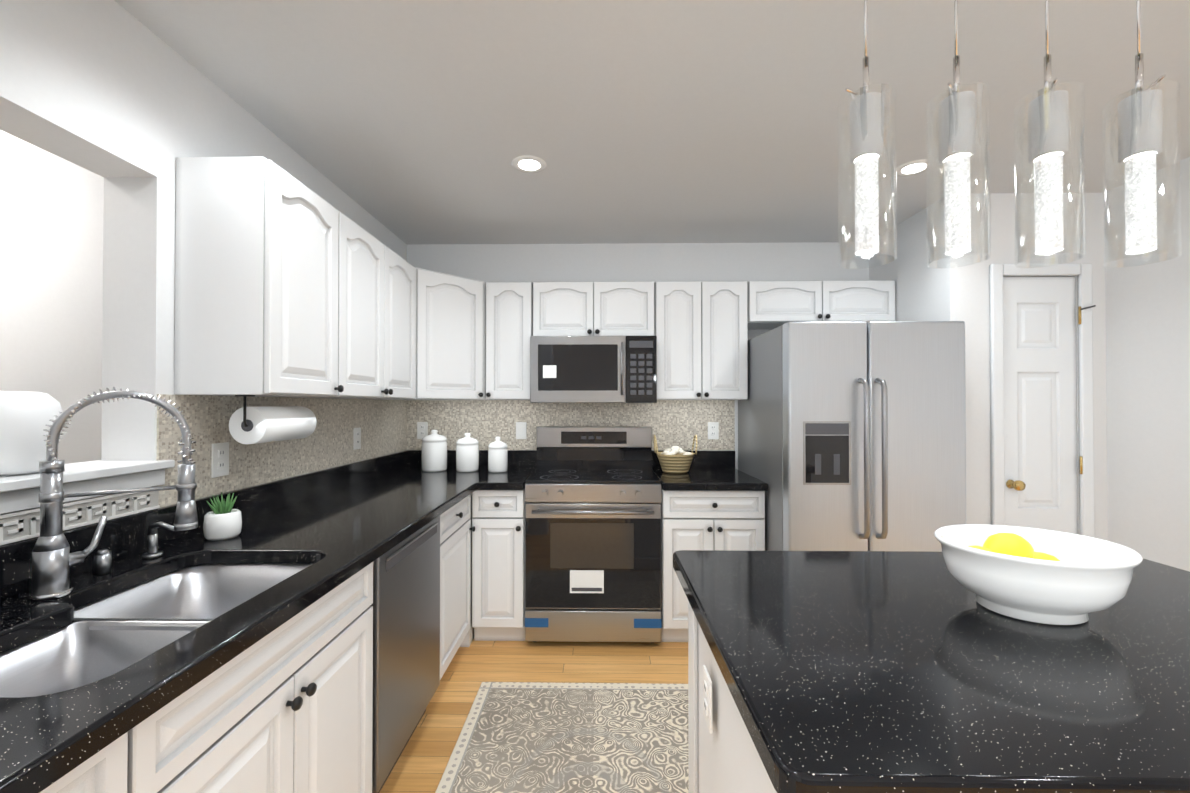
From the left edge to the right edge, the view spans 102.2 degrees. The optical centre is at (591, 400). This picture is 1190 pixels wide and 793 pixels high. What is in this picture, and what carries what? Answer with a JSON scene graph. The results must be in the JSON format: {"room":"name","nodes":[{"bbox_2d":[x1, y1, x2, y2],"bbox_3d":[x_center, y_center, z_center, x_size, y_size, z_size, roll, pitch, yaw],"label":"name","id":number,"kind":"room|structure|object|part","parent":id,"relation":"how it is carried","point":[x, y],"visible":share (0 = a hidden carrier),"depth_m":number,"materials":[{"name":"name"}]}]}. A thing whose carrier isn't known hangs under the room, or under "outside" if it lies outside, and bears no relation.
{"room":"kitchen","nodes":[
{"label":"kitchen","id":0,"kind":"room"},
{"bbox_2d":[0,130,103,463],"bbox_3d":[-2.309,0.125,0.630,0.100,2.440,5.345,0,-1,1],"label":"wall","id":1,"kind":"structure","parent":0,"point":[51,260],"depth_m":2.00,"materials":[{"name":"paint"}]},
{"bbox_2d":[0,0,406,545],"bbox_3d":[-1.387,0.124,0.566,0.168,2.440,5.445,0,-1,1],"label":"wall","id":2,"kind":"structure","parent":0,"point":[126,105],"depth_m":1.43,"materials":[{"name":"paint"}]},
{"bbox_2d":[0,460,174,544],"bbox_3d":[-1.378,0.244,0.912,0.217,0.141,1.090,0,-1,1],"label":"trim","id":3,"kind":"structure","parent":2,"relation":"attached to","point":[19,509],"depth_m":1.23,"materials":[{"name":"paint"}]},
{"bbox_2d":[0,391,61,476],"bbox_3d":[-1.385,0.076,1.143,0.176,0.196,0.176,0,-1,1],"label":"vase","id":4,"kind":"object","parent":3,"relation":"on","point":[25,417],"visible":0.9,"depth_m":1.11,"materials":[{"name":"ceramic"}]},
{"bbox_2d":[0,450,407,597],"bbox_3d":[-1.276,0.382,1.823,0.021,0.116,2.917,0,-1,1],"label":"backsplash","id":5,"kind":"structure","parent":2,"relation":"attached to","point":[126,536],"depth_m":1.45,"materials":[{"name":"black stone"}]},
{"bbox_2d":[211,442,228,477],"bbox_3d":[-1.282,0.204,1.661,0.009,0.116,0.072,0,-1,1],"label":"electrical outlet","id":6,"kind":"object","parent":2,"relation":"attached to","point":[220,460],"visible":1,"depth_m":1.65,"materials":[{"name":"plastic"}]},
{"bbox_2d":[174,157,345,398],"bbox_3d":[-1.141,-0.387,1.687,0.297,0.738,0.397,0,-1,1],"label":"upper cabinet","id":7,"kind":"object","parent":2,"relation":"attached to","point":[287,284],"depth_m":1.49,"materials":[{"name":"paint"}]},
{"bbox_2d":[229,395,316,444],"bbox_3d":[-1.122,0.064,1.705,0.124,0.161,0.330,0,-1,1],"label":"paper towel holder","id":8,"kind":"object","parent":7,"relation":"attached to","point":[254,425],"visible":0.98,"depth_m":1.60,"materials":[{"name":"paper"}]},
{"bbox_2d":[353,427,360,449],"bbox_3d":[-1.267,0.204,2.601,0.009,0.116,0.072,0,-1,1],"label":"electrical outlet","id":9,"kind":"object","parent":2,"relation":"attached to","point":[356,438],"visible":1,"depth_m":2.59,"materials":[{"name":"plastic"}]},
{"bbox_2d":[346,216,417,399],"bbox_3d":[-1.131,-0.382,2.282,0.297,0.738,0.793,0,-1,1],"label":"upper cabinet","id":10,"kind":"object","parent":2,"relation":"attached to","point":[382,287],"depth_m":2.23,"materials":[{"name":"paint"}]},
{"bbox_2d":[380,639,687,792],"bbox_3d":[-0.458,1.375,0.620,6.500,0.060,5.605,0,-1,1],"label":"floor","id":11,"kind":"structure","parent":0,"point":[422,762],"depth_m":2.40,"materials":[{"name":"wood"}]},
{"bbox_2d":[370,515,439,792],"bbox_3d":[-0.961,0.926,1.817,0.598,0.858,0.591,0,-1,1],"label":"dishwasher","id":12,"kind":"object","parent":11,"relation":"on","point":[406,627],"visible":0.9,"depth_m":1.71,"materials":[{"name":"metal"}]},
{"bbox_2d":[440,550,471,679],"bbox_3d":[-0.974,0.923,2.392,0.607,0.876,0.545,0,-1,1],"label":"base cabinet","id":13,"kind":"object","parent":11,"relation":"on","point":[456,590],"depth_m":2.38,"materials":[{"name":"paint"}]},
{"bbox_2d":[472,486,525,640],"bbox_3d":[-0.515,0.928,2.961,0.294,0.876,0.608,0,-1,1],"label":"base cabinet","id":14,"kind":"object","parent":11,"relation":"on","point":[498,560],"depth_m":2.66,"materials":[{"name":"paint"}]},
{"bbox_2d":[0,466,536,792],"bbox_3d":[-0.836,0.429,1.816,0.901,0.099,2.917,0,-1,1],"label":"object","id":15,"kind":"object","parent":14,"relation":"on","point":[217,705],"depth_m":1.03,"materials":[{"name":"black stone"}]},
{"bbox_3d":[-1.230,0.404,1.208,0.031,0.059,0.032,0,-1,1],"label":"air gap cap","id":16,"kind":"part","parent":15,"relation":"part of","materials":[{"name":"silver metal"}]},
{"bbox_2d":[27,387,197,601],"bbox_3d":[-1.115,0.200,1.132,0.240,0.466,0.195,0,-1,1],"label":"faucet","id":17,"kind":"object","parent":15,"relation":"on","point":[54,559],"visible":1,"depth_m":1.07,"materials":[{"name":"metal"}]},
{"bbox_2d":[0,558,311,689],"bbox_3d":[-0.962,0.568,1.053,0.452,0.217,0.733,0,-1,1],"label":"sink","id":18,"kind":"object","parent":15,"relation":"in","point":[66,647],"depth_m":1.02,"materials":[{"name":"silver metal"}]},
{"bbox_2d":[142,522,174,558],"bbox_3d":[-1.190,0.385,1.333,0.109,0.101,0.053,0,-1,1],"label":"soap dispenser","id":19,"kind":"object","parent":15,"relation":"on","point":[152,552],"visible":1,"depth_m":1.33,"materials":[{"name":"metal"}]},
{"bbox_2d":[203,492,241,540],"bbox_3d":[-1.179,0.365,1.538,0.100,0.143,0.100,0,-1,1],"label":"plant","id":20,"kind":"object","parent":15,"relation":"on","point":[222,520],"visible":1,"depth_m":1.51,"materials":[{"name":"plant"}]},
{"bbox_2d":[421,430,446,471],"bbox_3d":[-1.015,0.318,3.106,0.159,0.264,0.159,0,-1,1],"label":"canister","id":21,"kind":"object","parent":15,"relation":"on","point":[434,452],"visible":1,"depth_m":3.04,"materials":[{"name":"ceramic"}]},
{"bbox_2d":[456,433,478,471],"bbox_3d":[-0.795,0.328,3.082,0.143,0.245,0.143,0,-1,1],"label":"canister","id":22,"kind":"object","parent":15,"relation":"on","point":[467,452],"visible":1,"depth_m":3.02,"materials":[{"name":"ceramic"}]},
{"bbox_2d":[488,437,507,472],"bbox_3d":[-0.596,0.339,3.059,0.124,0.222,0.124,0,-1,1],"label":"canister","id":23,"kind":"object","parent":15,"relation":"on","point":[497,456],"visible":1,"depth_m":3.01,"materials":[{"name":"ceramic"}]},
{"bbox_2d":[435,682,688,792],"bbox_3d":[-0.012,1.351,1.859,1.045,0.008,0.885,0,-1,1],"label":"rug","id":24,"kind":"object","parent":11,"relation":"on","point":[525,737],"visible":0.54,"depth_m":1.90,"materials":[{"name":"fabric"}]},
{"bbox_2d":[525,426,661,642],"bbox_3d":[0.013,0.767,2.901,0.756,1.195,0.629,0,-1,1],"label":"range","id":25,"kind":"object","parent":11,"relation":"on","point":[593,498],"visible":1,"depth_m":2.65,"materials":[{"name":"metal"}]},
{"bbox_2d":[661,486,767,641],"bbox_3d":[0.679,0.928,2.943,0.567,0.876,0.608,0,-1,1],"label":"base cabinet","id":26,"kind":"object","parent":11,"relation":"on","point":[727,520],"depth_m":2.64,"materials":[{"name":"paint"}]},
{"bbox_2d":[652,466,767,489],"bbox_3d":[0.679,0.469,2.927,0.567,0.039,0.648,0,-1,1],"label":"countertop","id":27,"kind":"structure","parent":26,"relation":"on","point":[697,477],"depth_m":2.73,"materials":[{"name":"black stone"}]},
{"bbox_2d":[654,434,697,473],"bbox_3d":[0.529,0.331,3.032,0.270,0.237,0.246,0,-1,1],"label":"basket","id":28,"kind":"object","parent":27,"relation":"on","point":[675,459],"visible":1,"depth_m":2.96,"materials":[{"name":"wicker"}]},
{"bbox_2d":[688,602,772,792],"bbox_3d":[0.878,0.910,0.958,1.217,0.876,0.826,0,-1,1],"label":"kitchen island","id":29,"kind":"object","parent":11,"relation":"on","point":[723,760],"depth_m":1.11,"materials":[{"name":"paint"}]},
{"bbox_2d":[703,665,711,733],"bbox_3d":[0.267,0.689,1.112,0.009,0.116,0.072,0,-1,1],"label":"outlet","id":30,"kind":"object","parent":29,"relation":"attached to","point":[707,697],"visible":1,"depth_m":1.10,"materials":[{"name":"plastic"}]},
{"bbox_2d":[673,550,1189,792],"bbox_3d":[0.877,0.452,0.968,1.300,0.040,0.865,0,-1,1],"label":"island countertop","id":31,"kind":"structure","parent":29,"relation":"on","point":[842,671],"depth_m":0.75,"materials":[{"name":"black stone"}]},
{"bbox_2d":[934,524,1142,624],"bbox_3d":[0.907,0.354,0.995,0.338,0.155,0.287,0,-1,1],"label":"fruit bowl","id":32,"kind":"object","parent":31,"relation":"on","point":[1044,576],"visible":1,"depth_m":0.93,"materials":[{"name":"ceramic"}]},
{"bbox_2d":[738,321,965,551],"bbox_3d":[1.400,0.478,2.736,0.861,1.730,0.932,0,-1,1],"label":"fridge","id":33,"kind":"object","parent":11,"relation":"on","point":[851,435],"visible":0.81,"depth_m":2.34,"materials":[{"name":"metal"}]},
{"bbox_2d":[407,242,868,468],"bbox_3d":[-0.416,0.148,3.350,6.500,2.440,0.166,0,-1,1],"label":"wall","id":34,"kind":"structure","parent":0,"point":[671,423],"depth_m":3.27,"materials":[{"name":"paint"}]},
{"bbox_2d":[417,422,427,438],"bbox_3d":[-1.152,0.203,3.274,0.072,0.116,0.009,0,-1,1],"label":"electrical outlet","id":35,"kind":"object","parent":34,"relation":"attached to","point":[422,429],"visible":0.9,"depth_m":3.27,"materials":[{"name":"plastic"}]},
{"bbox_2d":[418,268,485,399],"bbox_3d":[-0.965,-0.376,2.979,0.607,0.738,0.607,0,-1,1],"label":"upper cabinet","id":36,"kind":"object","parent":34,"relation":"attached to","point":[451,308],"depth_m":2.83,"materials":[{"name":"paint"}]},
{"bbox_2d":[486,282,533,399],"bbox_3d":[-0.513,-0.374,3.127,0.290,0.738,0.297,0,-1,1],"label":"upper cabinet","id":37,"kind":"object","parent":34,"relation":"attached to","point":[509,305],"depth_m":2.98,"materials":[{"name":"paint"}]},
{"bbox_2d":[516,422,526,438],"bbox_3d":[-0.477,0.203,3.263,0.072,0.116,0.009,0,-1,1],"label":"electrical outlet","id":38,"kind":"object","parent":34,"relation":"attached to","point":[521,427],"visible":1,"depth_m":3.26,"materials":[{"name":"plastic"}]},
{"bbox_2d":[408,450,734,465],"bbox_3d":[-0.138,0.394,3.254,2.211,0.116,0.021,0,-1,1],"label":"backsplash","id":39,"kind":"structure","parent":34,"relation":"attached to","point":[515,457],"depth_m":3.25,"materials":[{"name":"black stone"}]},
{"bbox_2d":[534,281,657,336],"bbox_3d":[0.015,-0.568,3.121,0.758,0.350,0.297,0,-1,1],"label":"upper cabinet","id":40,"kind":"object","parent":34,"relation":"attached to","point":[564,308],"depth_m":2.98,"materials":[{"name":"paint"}]},
{"bbox_2d":[530,336,656,402],"bbox_3d":[0.014,-0.186,3.042,0.754,0.400,0.440,0,-1,1],"label":"microwave","id":41,"kind":"object","parent":40,"relation":"attached to","point":[593,369],"visible":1,"depth_m":2.86,"materials":[{"name":"metal"}]},
{"bbox_2d":[657,281,749,399],"bbox_3d":[0.683,-0.375,3.109,0.570,0.738,0.297,0,-1,1],"label":"upper cabinet","id":42,"kind":"object","parent":34,"relation":"attached to","point":[703,326],"depth_m":2.96,"materials":[{"name":"paint"}]},
{"bbox_2d":[708,422,718,438],"bbox_3d":[0.822,0.203,3.243,0.072,0.116,0.009,0,-1,1],"label":"electrical outlet","id":43,"kind":"object","parent":34,"relation":"attached to","point":[713,430],"visible":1,"depth_m":3.24,"materials":[{"name":"plastic"}]},
{"bbox_2d":[750,280,825,329],"bbox_3d":[1.197,-0.614,3.103,0.449,0.260,0.297,0,-1,1],"label":"upper cabinet","id":44,"kind":"object","parent":34,"relation":"attached to","point":[773,304],"depth_m":2.96,"materials":[{"name":"paint"}]},
{"bbox_2d":[826,280,894,321],"bbox_3d":[1.646,-0.614,3.096,0.450,0.260,0.297,0,-1,1],"label":"upper cabinet","id":45,"kind":"object","parent":34,"relation":"attached to","point":[846,300],"depth_m":2.95,"materials":[{"name":"paint"}]},
{"bbox_2d":[114,0,1189,244],"bbox_3d":[-0.458,-1.125,0.642,6.500,0.060,5.605,0,-1,1],"label":"ceiling","id":46,"kind":"structure","parent":0,"point":[418,122],"depth_m":1.69,"materials":[{"name":"paint"}]},
{"bbox_2d":[512,155,546,172],"bbox_3d":[-0.284,-1.078,2.197,0.158,0.006,0.158,0,-1,1],"label":"recessed light","id":47,"kind":"object","parent":46,"relation":"in","point":[529,164],"visible":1,"depth_m":2.19,"materials":[{"name":"plastic"}]},
{"bbox_2d":[894,159,933,175],"bbox_3d":[1.497,-1.078,2.229,0.158,0.006,0.158,0,-1,1],"label":"recessed light","id":48,"kind":"object","parent":46,"relation":"in","point":[915,167],"visible":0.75,"depth_m":2.23,"materials":[{"name":"plastic"}]},
{"bbox_2d":[869,193,1107,540],"bbox_3d":[2.269,0.144,2.859,0.795,2.440,0.745,0,-1,1],"label":"wall","id":49,"kind":"structure","parent":0,"point":[924,291],"depth_m":2.50,"materials":[{"name":"paint"}]},
{"bbox_2d":[989,264,1095,537],"bbox_3d":[2.318,0.327,2.474,0.509,2.067,0.104,0,-1,1],"label":"pantry door","id":50,"kind":"structure","parent":49,"relation":"in","point":[1033,401],"depth_m":2.49,"materials":[{"name":"paint"}]},
{"bbox_2d":[1105,157,1189,571],"bbox_3d":[2.710,0.123,0.502,0.160,2.440,5.445,0,-1,1],"label":"wall","id":51,"kind":"structure","parent":0,"point":[1148,389],"depth_m":2.28,"materials":[{"name":"paint"}]},
{"bbox_3d":[0.868,-1.079,1.019,0.780,0.024,0.120,0,-1,1],"label":"light","id":52,"kind":"object","parent":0,"visible":0},
{"bbox_2d":[838,0,896,268],"bbox_3d":[0.583,-0.692,1.020,0.118,0.796,0.108,0,-1,1],"label":"pendant light","id":53,"kind":"object","parent":52,"relation":"hanging from","point":[866,128],"visible":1,"depth_m":1.00,"materials":[{"name":"glass"}]},
{"bbox_2d":[926,0,990,268],"bbox_3d":[0.773,-0.692,1.017,0.108,0.796,0.108,0,-1,1],"label":"pendant light","id":54,"kind":"object","parent":52,"relation":"hanging from","point":[957,136],"visible":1,"depth_m":0.99,"materials":[{"name":"glass"}]},
{"bbox_2d":[1014,0,1085,267],"bbox_3d":[0.963,-0.692,1.014,0.108,0.796,0.114,0,-1,1],"label":"pendant light","id":55,"kind":"object","parent":52,"relation":"hanging from","point":[1048,133],"visible":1,"depth_m":0.99,"materials":[{"name":"glass"}]},
{"bbox_2d":[1102,0,1181,267],"bbox_3d":[1.153,-0.692,1.011,0.108,0.796,0.127,0,-1,1],"label":"pendant light","id":56,"kind":"object","parent":52,"relation":"hanging from","point":[1140,124],"visible":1,"depth_m":0.99,"materials":[{"name":"glass"}]}
]}

